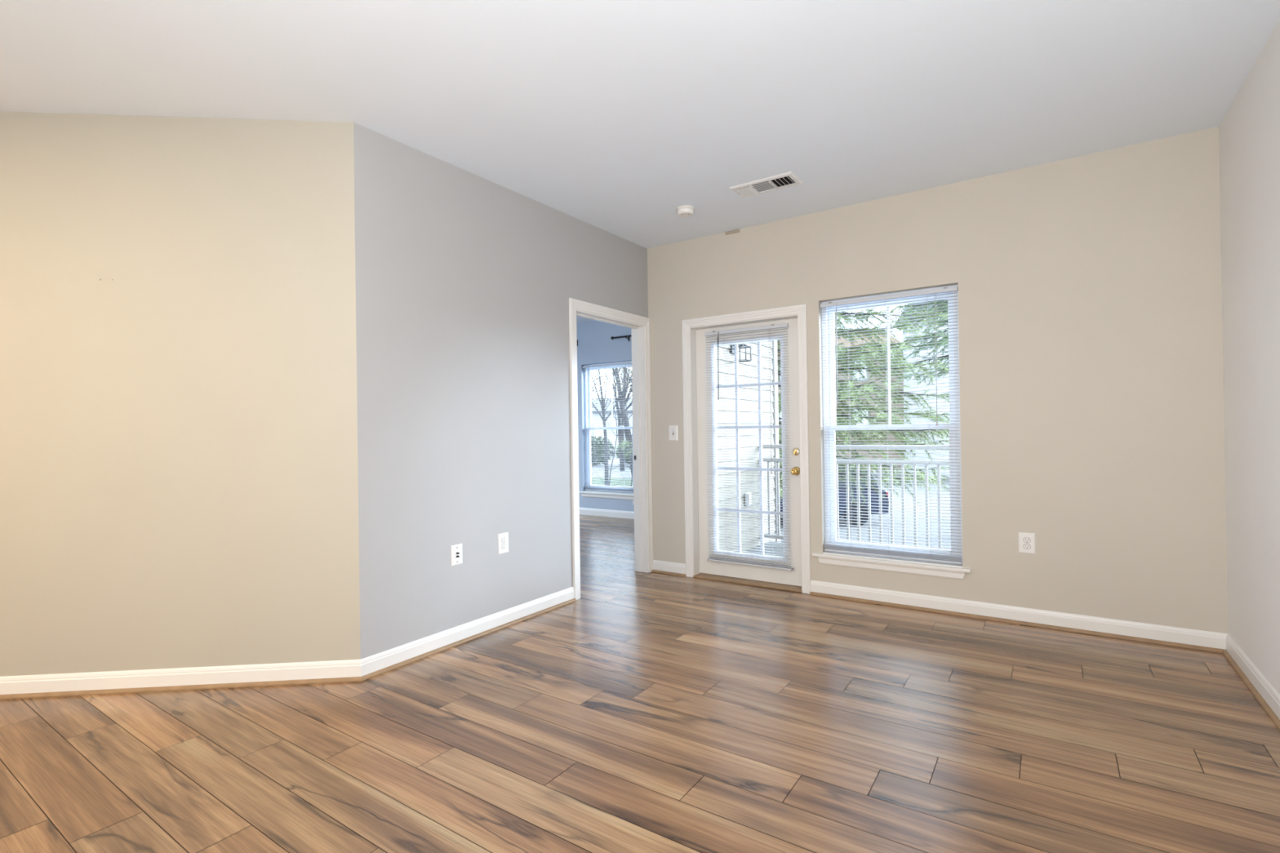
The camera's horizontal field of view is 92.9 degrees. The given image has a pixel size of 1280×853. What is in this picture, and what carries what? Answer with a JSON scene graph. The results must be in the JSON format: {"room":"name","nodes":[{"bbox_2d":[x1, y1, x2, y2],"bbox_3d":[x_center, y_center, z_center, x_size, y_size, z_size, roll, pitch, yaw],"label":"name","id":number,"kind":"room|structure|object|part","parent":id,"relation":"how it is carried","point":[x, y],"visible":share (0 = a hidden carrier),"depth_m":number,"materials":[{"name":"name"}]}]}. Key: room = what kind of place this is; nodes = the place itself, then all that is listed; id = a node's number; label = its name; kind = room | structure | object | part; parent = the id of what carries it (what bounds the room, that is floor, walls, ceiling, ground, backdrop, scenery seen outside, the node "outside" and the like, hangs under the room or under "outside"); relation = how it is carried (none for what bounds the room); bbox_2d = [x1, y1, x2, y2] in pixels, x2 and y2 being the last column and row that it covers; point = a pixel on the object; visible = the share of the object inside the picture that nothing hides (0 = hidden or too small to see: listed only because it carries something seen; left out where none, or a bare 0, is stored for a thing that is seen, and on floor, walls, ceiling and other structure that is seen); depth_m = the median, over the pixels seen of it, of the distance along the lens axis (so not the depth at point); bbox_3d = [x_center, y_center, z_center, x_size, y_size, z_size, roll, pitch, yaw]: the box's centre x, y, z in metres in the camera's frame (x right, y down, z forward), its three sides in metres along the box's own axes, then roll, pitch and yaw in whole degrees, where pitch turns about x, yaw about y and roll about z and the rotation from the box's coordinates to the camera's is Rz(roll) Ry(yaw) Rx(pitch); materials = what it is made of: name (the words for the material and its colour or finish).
{"room":"empty living room","nodes":[
{"label":"empty living room","id":0,"kind":"room"},
{"bbox_2d":[0,111,360,676],"bbox_3d":[-3.041,-0.056,2.902,3.300,2.843,0.120,-1,0,-5],"label":"wall","id":1,"kind":"structure","parent":0,"point":[179,468],"depth_m":2.92,"materials":[{"name":"beige paint"}]},
{"bbox_2d":[0,659,360,694],"bbox_3d":[-3.013,1.217,2.832,3.306,0.097,0.012,-1,0,-5],"label":"baseboard","id":2,"kind":"structure","parent":1,"relation":"attached to","point":[24,684],"depth_m":2.90,"materials":[{"name":"white wood"}]},
{"bbox_2d":[0,676,361,699],"bbox_3d":[-3.007,1.257,2.817,3.314,0.017,0.017,-1,0,-5],"label":"trim","id":3,"kind":"structure","parent":1,"relation":"attached to","point":[91,692],"depth_m":2.89,"materials":[{"name":"brown wood"}]},
{"bbox_2d":[353,122,648,658],"bbox_3d":[-0.705,-0.086,4.116,0.120,2.843,2.631,-1,0,34],"label":"wall","id":4,"kind":"structure","parent":0,"point":[466,281],"depth_m":3.52,"materials":[{"name":"grey paint"}]},
{"bbox_2d":[450,543,462,566],"bbox_3d":[-1.042,0.734,3.473,0.019,0.116,0.080,-1,0,34],"label":"cable jack","id":5,"kind":"object","parent":4,"relation":"attached to","point":[456,556],"visible":1,"depth_m":3.47,"materials":[{"name":"white plastic"}]},
{"bbox_2d":[360,586,574,676],"bbox_3d":[-0.921,1.189,3.646,0.012,0.097,1.608,-1,0,34],"label":"baseboard","id":6,"kind":"structure","parent":4,"relation":"attached to","point":[371,664],"depth_m":3.46,"materials":[{"name":"white wood"}]},
{"bbox_2d":[360,598,576,681],"bbox_3d":[-0.910,1.229,3.634,0.017,0.017,1.616,-1,0,34],"label":"trim","id":7,"kind":"structure","parent":4,"relation":"attached to","point":[504,625],"depth_m":3.45,"materials":[{"name":"brown wood"}]},
{"bbox_2d":[497,532,508,554],"bbox_3d":[-0.846,0.725,3.772,0.008,0.125,0.085,-1,0,34],"label":"wall outlet","id":8,"kind":"object","parent":4,"relation":"attached to","point":[503,539],"visible":1,"depth_m":3.77,"materials":[{"name":"plastic"}]},
{"bbox_2d":[501,537,506,542],"bbox_3d":[-0.845,0.705,3.771,0.001,0.029,0.037,-1,0,34],"label":"receptacle","id":9,"kind":"object","parent":8,"relation":"attached to","point":[503,540],"depth_m":3.77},
{"bbox_2d":[568,297,653,599],"bbox_3d":[-0.252,0.158,4.779,0.157,2.148,1.027,-1,0,34],"label":"door frame","id":10,"kind":"structure","parent":4,"relation":"in","point":[639,326],"depth_m":5.12,"materials":[{"name":"wood"}]},
{"bbox_2d":[576,320,634,511],"bbox_3d":[-0.521,-0.070,8.563,4.600,2.843,0.150,-1,0,34],"label":"wall","id":11,"kind":"structure","parent":0,"point":[595,344],"depth_m":8.54,"materials":[{"name":"blue paint"}]},
{"bbox_2d":[578,360,633,500],"bbox_3d":[-0.430,0.054,8.483,1.004,1.883,0.179,-1,0,34],"label":"window","id":12,"kind":"structure","parent":11,"relation":"in","point":[597,494],"depth_m":8.63,"materials":[{"name":"white plastic"}]},
{"bbox_2d":[582,361,633,493],"bbox_3d":[-0.441,0.016,8.446,0.880,1.775,0.039,-1,0,34],"label":"window blind","id":13,"kind":"object","parent":12,"relation":"attached to","point":[628,362],"visible":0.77,"depth_m":8.44,"materials":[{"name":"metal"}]},
{"bbox_3d":[-0.451,-0.856,8.454,0.880,0.026,0.025,-1,0,34],"label":"head rail","id":14,"kind":"part","parent":13,"relation":"part of","materials":[{"name":"white plastic"}]},
{"bbox_3d":[-0.438,0.025,8.450,0.001,1.736,0.028,-1,0,34],"label":"ladder cord","id":15,"kind":"part","parent":13,"relation":"part of","materials":[{"name":"white fabric"}]},
{"bbox_3d":[-0.425,0.896,8.447,0.874,0.014,0.022,-1,0,34],"label":"rail","id":16,"kind":"part","parent":13,"relation":"part of","materials":[{"name":"white plastic"}]},
{"bbox_3d":[-0.223,0.021,8.305,0.001,1.736,0.028,-1,0,34],"label":"ladder cord","id":17,"kind":"part","parent":13,"relation":"part of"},
{"bbox_3d":[-0.195,-0.433,8.263,0.012,0.840,0.006,-1,0,34],"label":"lift cord","id":18,"kind":"part","parent":13,"relation":"part of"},
{"bbox_3d":[-0.394,-0.406,8.528,0.816,0.893,0.030,-1,0,34],"label":"sash","id":19,"kind":"part","parent":12,"relation":"part of","materials":[{"name":"white plastic"}]},
{"bbox_3d":[-0.400,0.439,8.497,0.816,0.868,0.032,-1,0,34],"label":"sash","id":20,"kind":"part","parent":12,"relation":"part of","materials":[{"name":"white plastic"}]},
{"bbox_2d":[579,507,634,519],"bbox_3d":[-0.493,1.202,8.454,4.430,0.097,0.012,-1,0,34],"label":"baseboard","id":21,"kind":"structure","parent":11,"relation":"attached to","point":[585,511],"depth_m":8.42,"materials":[{"name":"white wood"}]},
{"bbox_2d":[610,334,631,341],"bbox_3d":[0.128,-1.196,7.968,1.226,0.076,0.096,-1,0,34],"label":"curtain rod","id":22,"kind":"object","parent":11,"relation":"attached to","point":[629,335],"visible":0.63,"depth_m":8.20,"materials":[{"name":"black metal"}]},
{"bbox_3d":[0.123,-1.213,7.939,1.200,0.024,0.024,-1,0,34],"label":"rod","id":23,"kind":"part","parent":22,"relation":"part of","materials":[{"name":"black metal"}]},
{"bbox_2d":[0,514,1279,852],"bbox_3d":[-2.096,1.253,2.878,8.325,0.002,11.045,-1,0,34],"label":"floor","id":24,"kind":"structure","parent":0,"point":[642,712],"depth_m":2.33,"materials":[{"name":"laminate"}]},
{"bbox_2d":[0,0,1279,323],"bbox_3d":[-2.054,-1.552,2.923,8.425,0.120,11.195,-1,0,34],"label":"ceiling","id":25,"kind":"structure","parent":0,"point":[614,117],"depth_m":2.67,"materials":[{"name":"paint"}]},
{"bbox_2d":[675,204,695,217],"bbox_3d":[0.318,-1.498,4.246,0.134,0.048,0.134,-1,0,34],"label":"smoke detector","id":26,"kind":"object","parent":25,"relation":"attached to","point":[686,211],"visible":1,"depth_m":4.20,"materials":[{"name":"white plastic"}]},
{"bbox_2d":[729,171,802,198],"bbox_3d":[0.798,-1.520,3.854,0.410,0.022,0.207,-1,0,34],"label":"ceiling vent","id":27,"kind":"object","parent":25,"relation":"in","point":[786,180],"visible":1,"depth_m":3.83,"materials":[{"name":"metal"}]},
{"bbox_2d":[715,340,776,552],"bbox_3d":[0.890,-0.284,6.261,0.121,3.810,2.409,-1,0,34],"label":"wall","id":28,"kind":"structure","parent":0,"point":[722,447],"depth_m":6.48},
{"bbox_2d":[730,343,751,362],"bbox_3d":[1.031,-0.769,6.216,0.176,0.206,0.132,-1,0,34],"label":"wall lantern","id":29,"kind":"object","parent":28,"relation":"attached to","point":[732,348],"visible":0.5,"depth_m":6.22,"materials":[{"name":"black metal"}]},
{"bbox_3d":[0.964,-0.810,6.262,0.015,0.120,0.100,-1,0,34],"label":"plate","id":30,"kind":"part","parent":29,"relation":"part of","materials":[{"name":"metal"}]},
{"bbox_2d":[745,492,751,506],"bbox_3d":[1.154,0.775,6.476,0.042,0.140,0.080,-1,0,34],"label":"outlet","id":31,"kind":"object","parent":28,"relation":"attached to","point":[747,493],"visible":0.79,"depth_m":6.45,"materials":[{"name":"white plastic"}]},
{"bbox_2d":[772,340,780,542],"bbox_3d":[1.607,-0.236,7.218,0.035,3.700,0.100,-1,0,34],"label":"trim","id":32,"kind":"structure","parent":28,"relation":"attached to","point":[775,413],"depth_m":7.18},
{"bbox_2d":[743,541,783,557],"bbox_3d":[2.657,1.379,4.888,4.260,0.180,2.099,-1,0,34],"label":"floor","id":33,"kind":"structure","parent":0,"point":[769,544],"depth_m":6.48,"materials":[{"name":"concrete"}]},
{"bbox_2d":[762,444,951,550],"bbox_3d":[2.901,0.709,5.805,3.665,1.160,0.090,-1,0,34],"label":"balcony railing","id":34,"kind":"object","parent":33,"relation":"on","point":[777,446],"visible":0.23,"depth_m":6.12,"materials":[{"name":"white metal"}]},
{"bbox_3d":[2.866,0.199,5.825,3.600,0.042,0.064,-1,0,34],"label":"rail","id":35,"kind":"part","parent":34,"relation":"part of","materials":[{"name":"white metal"}]},
{"bbox_3d":[2.869,0.348,5.825,3.600,0.040,0.050,-1,0,34],"label":"rail","id":36,"kind":"part","parent":34,"relation":"part of","materials":[{"name":"white metal"}]},
{"bbox_3d":[2.881,1.194,5.822,3.600,0.040,0.050,-1,0,34],"label":"rail","id":37,"kind":"part","parent":34,"relation":"part of","materials":[{"name":"white metal"}]},
{"bbox_2d":[647,126,1228,634],"bbox_3d":[1.617,-0.120,4.224,3.845,2.843,0.150,-1,0,34],"label":"wall","id":38,"kind":"structure","parent":0,"point":[1091,329],"depth_m":3.58,"materials":[{"name":"beige paint"}]},
{"bbox_2d":[651,569,685,576],"bbox_3d":[0.236,1.217,5.051,0.326,0.017,0.017,-1,0,34],"label":"trim","id":39,"kind":"structure","parent":38,"relation":"attached to","point":[652,571],"depth_m":5.04,"materials":[{"name":"brown wood"}]},
{"bbox_2d":[653,560,685,573],"bbox_3d":[0.243,1.177,5.064,0.326,0.097,0.012,-1,0,34],"label":"baseboard","id":40,"kind":"structure","parent":38,"relation":"attached to","point":[663,566],"depth_m":5.06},
{"bbox_2d":[668,425,677,440],"bbox_3d":[0.271,0.055,5.033,0.083,0.125,0.020,-1,0,34],"label":"light switch","id":41,"kind":"object","parent":38,"relation":"attached to","point":[673,429],"visible":1,"depth_m":5.04,"materials":[{"name":"plastic"}]},
{"bbox_2d":[724,229,739,235],"bbox_3d":[0.719,-1.512,4.729,0.122,0.024,0.006,-1,0,34],"label":"sensor cover","id":42,"kind":"object","parent":38,"relation":"attached to","point":[736,230],"visible":1,"depth_m":4.72,"materials":[{"name":"beige plastic"}]},
{"bbox_2d":[681,303,810,594],"bbox_3d":[0.831,0.169,4.745,1.033,2.094,0.166,-1,0,34],"label":"door","id":43,"kind":"structure","parent":38,"relation":"in","point":[695,375],"depth_m":4.76,"materials":[{"name":"white wood"}]},
{"bbox_3d":[0.847,0.171,4.764,0.624,1.720,0.022,-1,0,34],"label":"glazing frame","id":44,"kind":"part","parent":43,"relation":"part of","materials":[{"name":"glass"}]},
{"bbox_2d":[704,323,794,571],"bbox_3d":[0.832,0.157,4.736,0.709,1.851,0.058,-1,0,34],"label":"window blind","id":45,"kind":"object","parent":43,"relation":"attached to","point":[784,325],"visible":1,"depth_m":4.71,"materials":[{"name":"plastic"}]},
{"bbox_3d":[0.682,0.167,4.833,0.001,1.808,0.028,-1,0,34],"label":"ladder cord","id":46,"kind":"part","parent":45,"relation":"part of","materials":[{"name":"white fabric"}]},
{"bbox_3d":[0.816,-0.752,4.737,0.697,0.026,0.025,-1,0,34],"label":"head rail","id":47,"kind":"part","parent":45,"relation":"part of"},
{"bbox_3d":[0.844,1.071,4.729,0.691,0.014,0.022,-1,0,34],"label":"rail","id":48,"kind":"part","parent":45,"relation":"part of","materials":[{"name":"white plastic"}]},
{"bbox_3d":[0.990,-0.208,4.602,0.012,1.080,0.006,-1,0,34],"label":"lift cord","id":49,"kind":"part","parent":45,"relation":"part of","materials":[{"name":"white fabric"}]},
{"bbox_3d":[0.993,0.162,4.623,0.001,1.808,0.028,-1,0,34],"label":"ladder cord","id":50,"kind":"part","parent":45,"relation":"part of","materials":[{"name":"white fabric"}]},
{"bbox_3d":[1.152,0.333,4.519,0.066,0.066,0.064,-1,0,34],"label":"knob","id":51,"kind":"part","parent":43,"relation":"part of","materials":[{"name":"gold metal"}]},
{"bbox_2d":[812,284,970,579],"bbox_3d":[1.686,0.035,4.159,1.004,1.883,0.179,-1,0,34],"label":"window","id":52,"kind":"structure","parent":38,"relation":"in","point":[944,570],"depth_m":4.12,"materials":[{"name":"white plastic"}]},
{"bbox_2d":[820,286,961,564],"bbox_3d":[1.675,-0.003,4.122,0.880,1.775,0.039,-1,0,34],"label":"window blind","id":53,"kind":"object","parent":52,"relation":"attached to","point":[930,557],"visible":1,"depth_m":4.10,"materials":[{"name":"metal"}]},
{"bbox_3d":[1.471,0.010,4.267,0.001,1.736,0.028,-1,0,34],"label":"ladder cord","id":54,"kind":"part","parent":53,"relation":"part of","materials":[{"name":"white fabric"}]},
{"bbox_3d":[1.678,0.006,4.127,0.001,1.736,0.028,-1,0,34],"label":"ladder cord","id":55,"kind":"part","parent":53,"relation":"part of","materials":[{"name":"white fabric"}]},
{"bbox_3d":[1.665,-0.874,4.130,0.880,0.026,0.025,-1,0,34],"label":"head rail","id":56,"kind":"part","parent":53,"relation":"part of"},
{"bbox_3d":[1.691,0.877,4.123,0.874,0.014,0.022,-1,0,34],"label":"rail","id":57,"kind":"part","parent":53,"relation":"part of","materials":[{"name":"white plastic"}]},
{"bbox_3d":[1.893,0.003,3.981,0.001,1.736,0.028,-1,0,34],"label":"ladder cord","id":58,"kind":"part","parent":53,"relation":"part of","materials":[{"name":"white fabric"}]},
{"bbox_3d":[1.921,-0.452,3.939,0.012,0.840,0.006,-1,0,34],"label":"lift cord","id":59,"kind":"part","parent":53,"relation":"part of","materials":[{"name":"white fabric"}]},
{"bbox_3d":[1.723,-0.424,4.204,0.816,0.893,0.030,-1,0,34],"label":"sash","id":60,"kind":"part","parent":52,"relation":"part of","materials":[{"name":"white plastic"}]},
{"bbox_3d":[1.717,0.420,4.173,0.816,0.868,0.032,-1,0,34],"label":"sash","id":61,"kind":"part","parent":52,"relation":"part of","materials":[{"name":"white plastic"}]},
{"bbox_2d":[809,591,1224,653],"bbox_3d":[2.133,1.184,3.767,2.192,0.017,0.017,-1,0,34],"label":"trim","id":62,"kind":"structure","parent":38,"relation":"attached to","point":[995,619],"depth_m":3.62,"materials":[{"name":"brown wood"}]},
{"bbox_2d":[810,580,1227,649],"bbox_3d":[2.146,1.144,3.776,2.204,0.097,0.012,-1,0,34],"label":"baseboard","id":63,"kind":"structure","parent":38,"relation":"attached to","point":[1156,632],"depth_m":3.63,"materials":[{"name":"white wood"}]},
{"bbox_2d":[1018,532,1035,554],"bbox_3d":[2.326,0.702,3.654,0.085,0.125,0.008,-1,0,34],"label":"wall outlet","id":64,"kind":"object","parent":38,"relation":"attached to","point":[1026,540],"visible":1,"depth_m":3.65,"materials":[{"name":"plastic"}]},
{"bbox_2d":[1022,537,1030,542],"bbox_3d":[2.324,0.683,3.652,0.038,0.029,0.003,-1,0,34],"label":"receptacle","id":65,"kind":"object","parent":64,"relation":"attached to","point":[1025,540],"depth_m":3.65,"materials":[{"name":"white plastic"}]},
{"bbox_2d":[1023,543,1031,549],"bbox_3d":[2.325,0.722,3.653,0.037,0.029,0.001,-1,0,34],"label":"receptacle","id":66,"kind":"object","parent":64,"relation":"attached to","point":[1026,546],"depth_m":3.65,"materials":[{"name":"white plastic"}]},
{"bbox_2d":[1218,18,1279,695],"bbox_3d":[0.723,-0.125,-0.393,0.150,2.843,8.500,-1,0,34],"label":"wall","id":67,"kind":"structure","parent":0,"point":[1249,131],"depth_m":2.70,"materials":[{"name":"paint"}]},
{"bbox_2d":[1222,649,1279,730],"bbox_3d":[0.660,1.189,-0.350,0.017,0.017,8.488,-1,0,34],"label":"trim","id":68,"kind":"structure","parent":67,"relation":"attached to","point":[1268,709],"depth_m":2.69,"materials":[{"name":"brown wood"}]},
{"bbox_2d":[1225,634,1279,719],"bbox_3d":[0.675,1.149,-0.353,0.012,0.097,8.500,-1,0,34],"label":"baseboard","id":69,"kind":"structure","parent":67,"relation":"attached to","point":[1264,687],"depth_m":2.72,"materials":[{"name":"white wood"}]},
{"label":"outside","id":70,"kind":"structure","parent":0,"visible":0},
{"bbox_2d":[591,456,951,549],"bbox_3d":[3.304,3.014,63.383,180.000,0.200,180.000,-1,0,34],"label":"ground","id":71,"kind":"structure","parent":70,"point":[615,463],"depth_m":17.82,"materials":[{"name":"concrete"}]},
{"bbox_2d":[591,435,615,466],"bbox_3d":[-3.372,1.821,45.693,3.257,2.495,3.240,-1,0,34],"label":"shrub","id":72,"kind":"object","parent":71,"relation":"on","point":[595,446],"visible":0.42,"depth_m":45.24,"materials":[{"name":"green plant"}]},
{"bbox_2d":[591,397,632,456],"bbox_3d":[-0.055,-0.078,65.637,14.600,6.100,8.800,-1,0,0],"label":"house","id":73,"kind":"structure","parent":71,"relation":"on","point":[612,437],"depth_m":61.62,"materials":[{"name":"white"}]},
{"bbox_3d":[-4.054,0.416,61.608,1.200,1.400,0.035,-1,0,0],"label":"pane","id":74,"kind":"part","parent":73,"relation":"part of","materials":[{"name":"clear glass"}]},
{"bbox_2d":[591,477,632,486],"bbox_3d":[-5.334,2.885,27.872,25.500,0.030,13.500,-1,0,34],"label":"lawn","id":75,"kind":"structure","parent":71,"relation":"on","point":[622,482],"depth_m":31.02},
{"bbox_2d":[591,366,631,485],"bbox_3d":[-1.610,-0.931,28.056,4.725,7.555,4.583,-1,0,-33],"label":"bare tree","id":76,"kind":"object","parent":75,"relation":"on","point":[602,404],"visible":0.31,"depth_m":27.47,"materials":[{"name":"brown plant"}]},
{"bbox_2d":[595,385,630,485],"bbox_3d":[-0.638,0.883,15.167,1.035,3.800,0.556,-1,0,34],"label":"sapling","id":77,"kind":"object","parent":71,"relation":"on","point":[611,469],"visible":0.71,"depth_m":15.09,"materials":[{"name":"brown plant"}]},
{"bbox_3d":[-0.664,1.101,15.107,0.255,3.365,0.057,-1,0,5],"label":"stem","id":78,"kind":"part","parent":77,"relation":"part of","materials":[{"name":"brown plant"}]},
{"bbox_2d":[597,367,632,470],"bbox_3d":[-0.172,-1.623,39.293,7.013,9.013,4.137,-1,0,44],"label":"bare tree","id":79,"kind":"object","parent":71,"relation":"on","point":[621,455],"visible":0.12,"depth_m":39.34,"materials":[{"name":"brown plant"}]},
{"bbox_2d":[604,367,632,475],"bbox_3d":[-2.194,-3.574,33.646,4.617,12.976,4.667,-1,0,34],"label":"bare tree","id":80,"kind":"object","parent":71,"relation":"on","point":[628,437],"visible":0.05,"depth_m":33.96,"materials":[{"name":"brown plant"}]},
{"bbox_2d":[609,395,632,486],"bbox_3d":[-0.213,0.800,14.982,1.283,3.949,0.432,-1,0,23],"label":"sapling","id":81,"kind":"object","parent":71,"relation":"on","point":[610,395],"visible":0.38,"depth_m":14.98,"materials":[{"name":"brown plant"}]},
{"bbox_3d":[-0.235,1.093,14.937,0.107,3.363,0.241,-1,0,-39],"label":"stem","id":82,"kind":"part","parent":81,"relation":"part of","materials":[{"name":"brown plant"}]},
{"bbox_2d":[615,444,629,465],"bbox_3d":[-0.274,1.931,44.289,3.270,2.206,3.265,-1,0,34],"label":"shrub","id":83,"kind":"object","parent":71,"relation":"on","point":[625,449],"visible":0.13,"depth_m":43.85,"materials":[{"name":"green plant"}]},
{"bbox_2d":[617,366,631,457],"bbox_3d":[-1.129,-3.899,53.711,5.743,13.708,5.327,-1,0,34],"label":"bare tree","id":84,"kind":"object","parent":71,"relation":"on","point":[628,397],"visible":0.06,"depth_m":53.57,"materials":[{"name":"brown plant"}]},
{"bbox_2d":[613,304,950,507],"bbox_3d":[3.387,-2.611,13.013,7.055,10.647,7.778,-1,0,34],"label":"pine tree","id":85,"kind":"object","parent":71,"relation":"on","point":[900,435],"visible":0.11,"depth_m":12.05,"materials":[{"name":"green plant"}]},
{"bbox_2d":[779,465,888,526],"bbox_3d":[4.446,1.922,17.246,4.550,1.580,1.824,-1,0,0],"label":"parked car","id":86,"kind":"object","parent":71,"relation":"on","point":[841,483],"visible":0.27,"depth_m":16.39,"materials":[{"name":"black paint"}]},
{"bbox_2d":[777,328,904,470],"bbox_3d":[11.536,-1.900,40.879,9.600,9.200,8.800,-1,0,0],"label":"house","id":87,"kind":"structure","parent":71,"relation":"on","point":[890,437],"depth_m":36.86,"materials":[{"name":"beige"}]},
{"bbox_3d":[13.308,-3.442,36.850,0.800,1.200,0.035,-1,0,0],"label":"pane","id":88,"kind":"part","parent":87,"relation":"part of","materials":[{"name":"clear glass"}]},
{"bbox_3d":[13.354,-0.343,36.837,0.900,1.400,0.035,-1,0,0],"label":"pane","id":89,"kind":"part","parent":87,"relation":"part of","materials":[{"name":"clear glass"}]},
{"bbox_2d":[867,298,949,386],"bbox_3d":[8.908,-2.710,14.940,5.806,10.696,6.344,-1,0,-2],"label":"pine tree","id":90,"kind":"object","parent":71,"relation":"on","point":[940,302],"visible":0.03,"depth_m":15.57,"materials":[{"name":"green plant"}]},
{"bbox_2d":[894,299,950,478],"bbox_3d":[20.692,-2.775,31.055,11.600,10.600,8.800,-1,0,0],"label":"house","id":91,"kind":"structure","parent":71,"relation":"on","point":[933,405],"depth_m":32.10,"materials":[{"name":"white"}]}
]}

